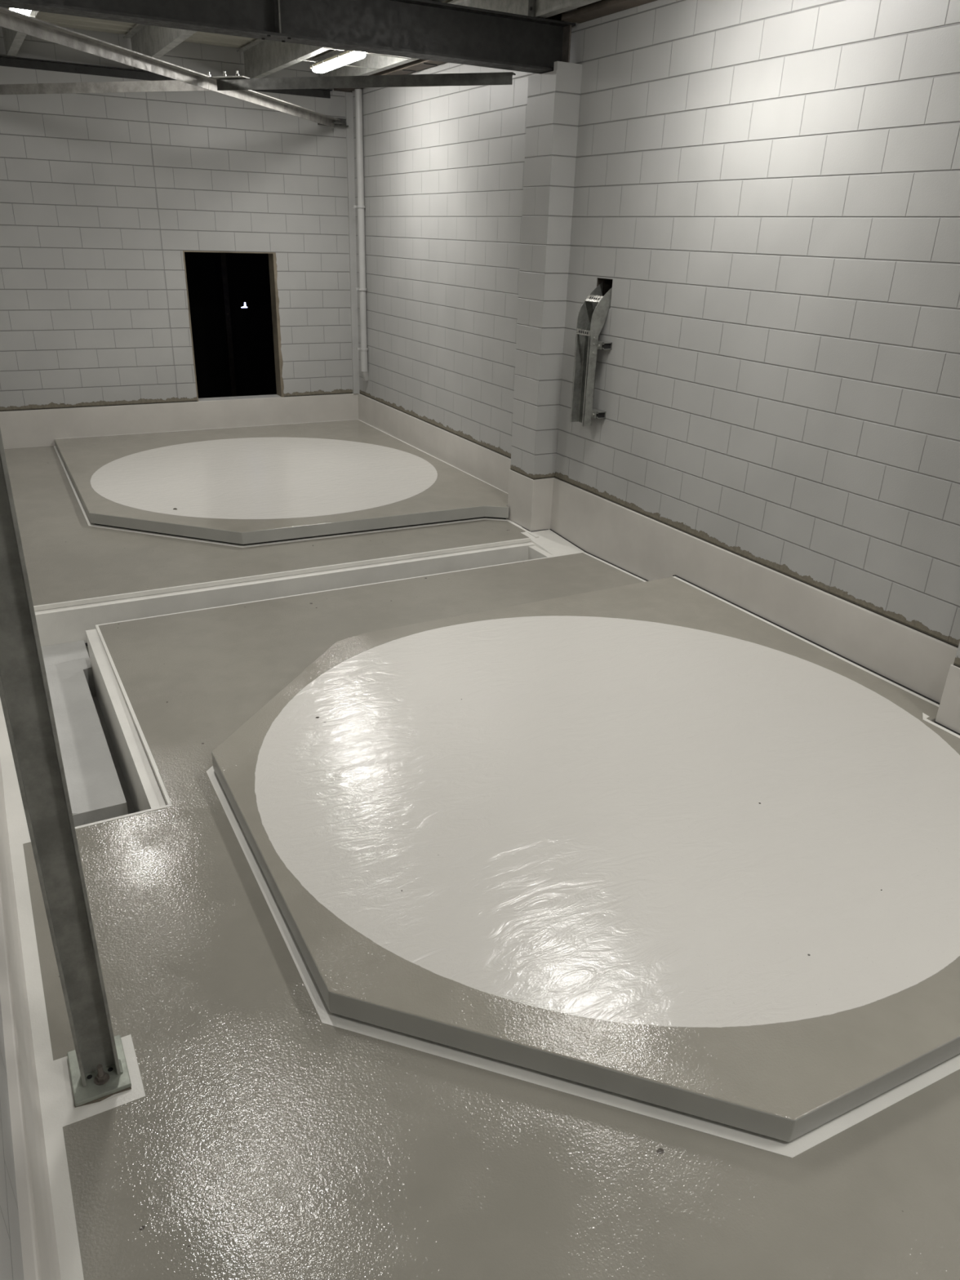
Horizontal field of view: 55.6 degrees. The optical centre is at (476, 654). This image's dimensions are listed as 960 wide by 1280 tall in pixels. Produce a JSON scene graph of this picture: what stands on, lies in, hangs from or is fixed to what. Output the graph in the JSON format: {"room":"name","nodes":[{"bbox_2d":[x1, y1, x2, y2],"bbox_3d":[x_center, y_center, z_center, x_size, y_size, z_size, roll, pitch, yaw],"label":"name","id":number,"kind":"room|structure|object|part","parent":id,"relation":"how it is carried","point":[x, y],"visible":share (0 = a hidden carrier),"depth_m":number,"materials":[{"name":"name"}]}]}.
{"room":"industrial tank room","nodes":[
{"label":"industrial tank room","id":0,"kind":"room"},
{"bbox_2d":[0,996,24,1279],"bbox_3d":[-2.413,-1.156,3.638,0.200,4.830,13.657,-11,28,-26],"label":"wall","id":1,"kind":"structure","parent":0,"point":[11,1252],"depth_m":1.96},
{"bbox_2d":[0,760,61,1279],"bbox_3d":[-2.349,0.421,4.309,0.154,0.450,13.457,-11,28,-26],"label":"baseboard","id":2,"kind":"structure","parent":1,"relation":"attached to","point":[40,1258],"depth_m":2.44,"materials":[{"name":"paint"}]},
{"bbox_2d":[0,26,352,411],"bbox_3d":[-3.493,-4.139,10.024,4.950,4.830,0.190,-11,28,-26],"label":"wall","id":3,"kind":"structure","parent":0,"point":[103,196],"depth_m":9.75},
{"bbox_2d":[0,55,332,98],"bbox_3d":[-3.476,-5.782,9.071,4.275,0.075,0.085,-11,28,-26],"label":"ledger angle","id":4,"kind":"object","parent":3,"relation":"attached to","point":[9,61],"visible":0.77,"depth_m":8.98,"materials":[{"name":"paint"}]},
{"bbox_2d":[0,393,358,448],"bbox_3d":[-3.519,-2.533,10.769,4.800,0.890,0.210,-11,28,-26],"label":"baseboard","id":5,"kind":"structure","parent":3,"relation":"attached to","point":[28,428],"depth_m":10.51,"materials":[{"name":"paint"}]},
{"bbox_2d":[182,250,284,401],"bbox_3d":[-2.812,-3.804,10.588,1.052,1.609,0.193,-11,28,-26],"label":"door frame","id":6,"kind":"structure","parent":3,"relation":"in","point":[278,361],"depth_m":10.66,"materials":[{"name":"dark painted metal"},{"name":"wood"}]},
{"bbox_2d":[198,394,280,401],"bbox_3d":[-2.849,-3.060,10.927,1.035,0.035,0.189,-11,28,-26],"label":"trim","id":7,"kind":"structure","parent":3,"relation":"attached to","point":[270,395],"depth_m":10.91,"materials":[{"name":"paint"}]},
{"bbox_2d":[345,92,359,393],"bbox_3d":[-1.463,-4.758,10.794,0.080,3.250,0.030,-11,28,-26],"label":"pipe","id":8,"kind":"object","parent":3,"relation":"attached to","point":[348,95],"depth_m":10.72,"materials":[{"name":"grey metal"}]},
{"bbox_2d":[184,252,276,398],"bbox_3d":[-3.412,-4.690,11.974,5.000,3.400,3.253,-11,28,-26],"label":"doorway","id":9,"kind":"structure","parent":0,"point":[247,273],"depth_m":13.63,"materials":[{"name":"black"}]},
{"bbox_2d":[35,0,453,57],"bbox_3d":[-0.268,-3.707,3.731,4.750,0.250,13.730,-11,28,-26],"label":"ceiling","id":10,"kind":"structure","parent":0,"point":[60,20],"depth_m":8.68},
{"bbox_2d":[0,445,959,1279],"bbox_3d":[-0.367,0.396,5.474,4.680,0.797,13.457,-11,28,-26],"label":"floor","id":11,"kind":"structure","parent":0,"point":[254,1136],"depth_m":2.68,"materials":[{"name":"paint"}]},
{"bbox_2d":[0,428,131,1107],"bbox_3d":[-1.068,-0.422,1.942,0.155,3.682,0.209,-11,28,-26],"label":"steel column","id":12,"kind":"structure","parent":11,"relation":"on","point":[98,1066],"depth_m":2.32,"materials":[{"name":"dark painted steel"},{"name":"steel"}]},
{"bbox_3d":[-1.123,1.234,2.710,0.153,0.014,0.203,-11,28,-26],"label":"plate","id":13,"kind":"part","parent":12,"relation":"part of","materials":[{"name":"grey metal"}]},
{"bbox_2d":[93,1072,109,1085],"bbox_3d":[-1.096,1.244,2.669,0.042,0.004,0.042,-11,28,-26],"label":"bolt","id":14,"kind":"object","parent":12,"relation":"in","point":[104,1080],"depth_m":2.66,"materials":[{"name":"metal"}]},
{"bbox_2d":[40,640,128,826],"bbox_3d":[-2.367,0.440,5.292,0.450,0.260,2.082,-11,28,-26],"label":"floor recess","id":15,"kind":"object","parent":11,"relation":"on","point":[95,793],"visible":0.46,"depth_m":5.04,"materials":[{"name":"paint"}]},
{"bbox_2d":[53,419,509,547],"bbox_3d":[-2.084,-1.786,9.131,3.626,0.153,4.306,-11,28,-26],"label":"slab","id":16,"kind":"object","parent":11,"relation":"on","point":[260,485],"visible":0.91,"depth_m":8.55,"materials":[{"name":"paint"}]},
{"bbox_2d":[84,523,648,645],"bbox_3d":[-1.961,-1.185,8.236,4.319,0.336,6.318,-11,28,-26],"label":"trim","id":17,"kind":"structure","parent":11,"relation":"on","point":[86,644],"depth_m":7.42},
{"bbox_2d":[206,574,959,1158],"bbox_3d":[0.722,0.529,4.333,3.617,0.167,3.755,-11,28,-26],"label":"slab","id":18,"kind":"object","parent":11,"relation":"on","point":[534,842],"visible":0.84,"depth_m":3.58,"materials":[{"name":"paint"}]},
{"bbox_2d":[351,0,959,648],"bbox_3d":[1.724,-1.973,5.703,0.190,4.830,13.657,-11,28,-26],"label":"wall","id":19,"kind":"structure","parent":0,"point":[767,192],"depth_m":5.62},
{"bbox_2d":[0,6,348,128],"bbox_3d":[-2.266,-4.609,7.308,0.309,0.138,6.635,7,25,10],"label":"diagonal brace","id":20,"kind":"object","parent":19,"relation":"attached to","point":[9,19],"visible":1,"depth_m":6.42,"materials":[{"name":"grey metal"}]},
{"bbox_2d":[0,71,515,94],"bbox_3d":[-2.414,-4.704,7.493,5.723,0.131,0.128,10,26,18],"label":"ceiling beam","id":21,"kind":"structure","parent":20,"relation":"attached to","point":[224,82],"depth_m":7.23,"materials":[{"name":"grey metal"}]},
{"bbox_3d":[-2.083,-4.656,7.363,0.520,0.008,0.100,10,26,18],"label":"splice plate","id":22,"kind":"part","parent":21,"relation":"part of","materials":[{"name":"metal"}]},
{"bbox_3d":[-1.574,-5.861,10.057,0.160,0.010,0.140,-11,28,-26],"label":"gusset plate","id":23,"kind":"part","parent":20,"relation":"part of","materials":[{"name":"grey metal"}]},
{"bbox_2d":[353,88,368,381],"bbox_3d":[-1.323,-4.726,10.497,0.144,3.052,0.106,-11,28,-26],"label":"downpipe","id":24,"kind":"object","parent":19,"relation":"attached to","point":[361,207],"visible":1,"depth_m":10.41,"materials":[{"name":"grey metal"}]},
{"bbox_2d":[371,58,445,75],"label":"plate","id":25,"kind":"object","parent":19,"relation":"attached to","point":[418,64],"depth_m":8.53,"materials":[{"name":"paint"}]},
{"bbox_2d":[510,61,582,479],"bbox_3d":[0.529,-2.912,7.265,0.215,3.015,0.385,-11,28,-26],"label":"pillar","id":26,"kind":"structure","parent":19,"relation":"attached to","point":[553,97],"depth_m":7.09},
{"bbox_2d":[0,0,575,74],"bbox_3d":[-1.312,-3.985,5.623,4.470,0.306,0.190,-11,28,-26],"label":"steel beam","id":27,"kind":"structure","parent":26,"relation":"on","point":[424,29],"depth_m":5.92,"materials":[{"name":"grey metal"}]},
{"bbox_2d":[1,6,38,57],"bbox_3d":[-1.330,-3.244,3.321,0.155,0.275,13.127,-11,28,-26],"label":"purlin","id":28,"kind":"object","parent":27,"relation":"on","point":[13,40],"visible":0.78,"depth_m":8.06,"materials":[{"name":"metal"}]},
{"bbox_2d":[6,8,35,17],"bbox_3d":[-3.562,-4.524,6.359,0.920,0.096,0.812,-11,28,-26],"label":"light","id":29,"kind":"object","parent":28,"relation":"attached to","point":[27,12],"visible":0.11,"depth_m":6.28,"materials":[{"name":"white plastic"}]},
{"bbox_2d":[9,8,31,15],"bbox_3d":[-3.272,-4.558,6.515,0.125,0.044,0.800,-11,28,-26],"label":"diffuser","id":30,"kind":"object","parent":29,"relation":"attached to","point":[27,12],"depth_m":6.26,"materials":[{"name":"white plastic"}]},
{"bbox_2d":[123,23,197,70],"bbox_3d":[-0.317,-3.444,3.827,0.155,0.275,13.127,-11,28,-26],"label":"purlin","id":31,"kind":"object","parent":27,"relation":"on","point":[152,41],"visible":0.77,"depth_m":8.18,"materials":[{"name":"metal"}]},
{"bbox_2d":[236,0,445,78],"bbox_3d":[0.670,-3.639,4.319,0.155,0.275,13.127,-11,28,-26],"label":"purlin","id":32,"kind":"object","parent":27,"relation":"on","point":[262,58],"visible":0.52,"depth_m":8.79,"materials":[{"name":"dark painted steel"}]},
{"bbox_2d":[311,0,600,88],"bbox_3d":[1.383,-3.779,4.676,0.155,0.275,13.127,-11,28,-26],"label":"purlin","id":33,"kind":"object","parent":27,"relation":"on","point":[544,9],"visible":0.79,"depth_m":6.91,"materials":[{"name":"painted steel"}]},
{"bbox_2d":[296,47,416,73],"bbox_3d":[-1.081,-5.293,8.168,0.850,0.068,1.132,-11,28,-26],"label":"light","id":34,"kind":"object","parent":33,"relation":"attached to","point":[348,56],"visible":0.85,"depth_m":8.00,"materials":[{"name":"white plastic"}]},
{"bbox_2d":[311,51,365,73],"bbox_3d":[-1.231,-5.253,8.098,0.125,0.044,1.120,-11,28,-26],"label":"diffuser","id":35,"kind":"object","parent":34,"relation":"attached to","point":[340,60],"depth_m":8.00,"materials":[{"name":"white plastic"}]},
{"bbox_3d":[0.623,-4.370,6.587,0.012,0.272,0.186,-11,28,-26],"label":"plate","id":36,"kind":"part","parent":27,"relation":"part of","materials":[{"name":"metal"}]},
{"bbox_2d":[569,281,612,426],"bbox_3d":[0.893,-2.273,6.923,0.217,1.026,0.310,-11,28,-26],"label":"ventilation pipe","id":37,"kind":"object","parent":19,"relation":"attached to","point":[593,313],"visible":0.98,"depth_m":6.89,"materials":[{"name":"metal"}]},
{"bbox_3d":[0.875,-2.307,6.790,0.069,0.145,0.003,-11,28,-26],"label":"splice plate","id":38,"kind":"part","parent":37,"relation":"part of","materials":[{"name":"silver metal"}]},
{"bbox_3d":[0.904,-1.842,7.001,0.006,0.048,0.050,-11,28,-26],"label":"clamp plate","id":39,"kind":"part","parent":37,"relation":"part of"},
{"bbox_3d":[0.929,-2.244,6.864,0.216,1.026,0.016,-11,28,-26],"label":"rail","id":40,"kind":"part","parent":37,"relation":"part of","materials":[{"name":"silver metal"}]},
{"bbox_3d":[0.919,-2.300,6.790,0.006,0.048,0.050,-11,28,-26],"label":"clamp plate","id":41,"kind":"part","parent":37,"relation":"part of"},
{"bbox_2d":[545,0,657,23],"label":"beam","id":42,"kind":"structure","parent":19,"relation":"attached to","point":[593,11],"depth_m":6.13,"materials":[{"name":"metal"}]},
{"bbox_2d":[596,277,613,308],"bbox_3d":[1.053,-2.704,6.820,0.236,0.202,0.201,-11,28,-26],"label":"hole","id":43,"kind":"structure","parent":19,"relation":"attached to","point":[607,283],"depth_m":6.86,"materials":[{"name":"black"}]},
{"bbox_2d":[357,393,959,733],"bbox_3d":[1.598,-0.329,6.356,0.411,0.892,13.557,-11,28,-26],"label":"baseboard","id":44,"kind":"structure","parent":19,"relation":"attached to","point":[649,548],"depth_m":6.36,"materials":[{"name":"paint"}]},
{"bbox_2d":[953,642,959,667],"bbox_3d":[2.606,-1.485,3.669,0.215,3.560,0.400,-11,28,-26],"label":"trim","id":45,"kind":"structure","parent":19,"relation":"attached to","point":[957,661],"depth_m":4.49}
]}

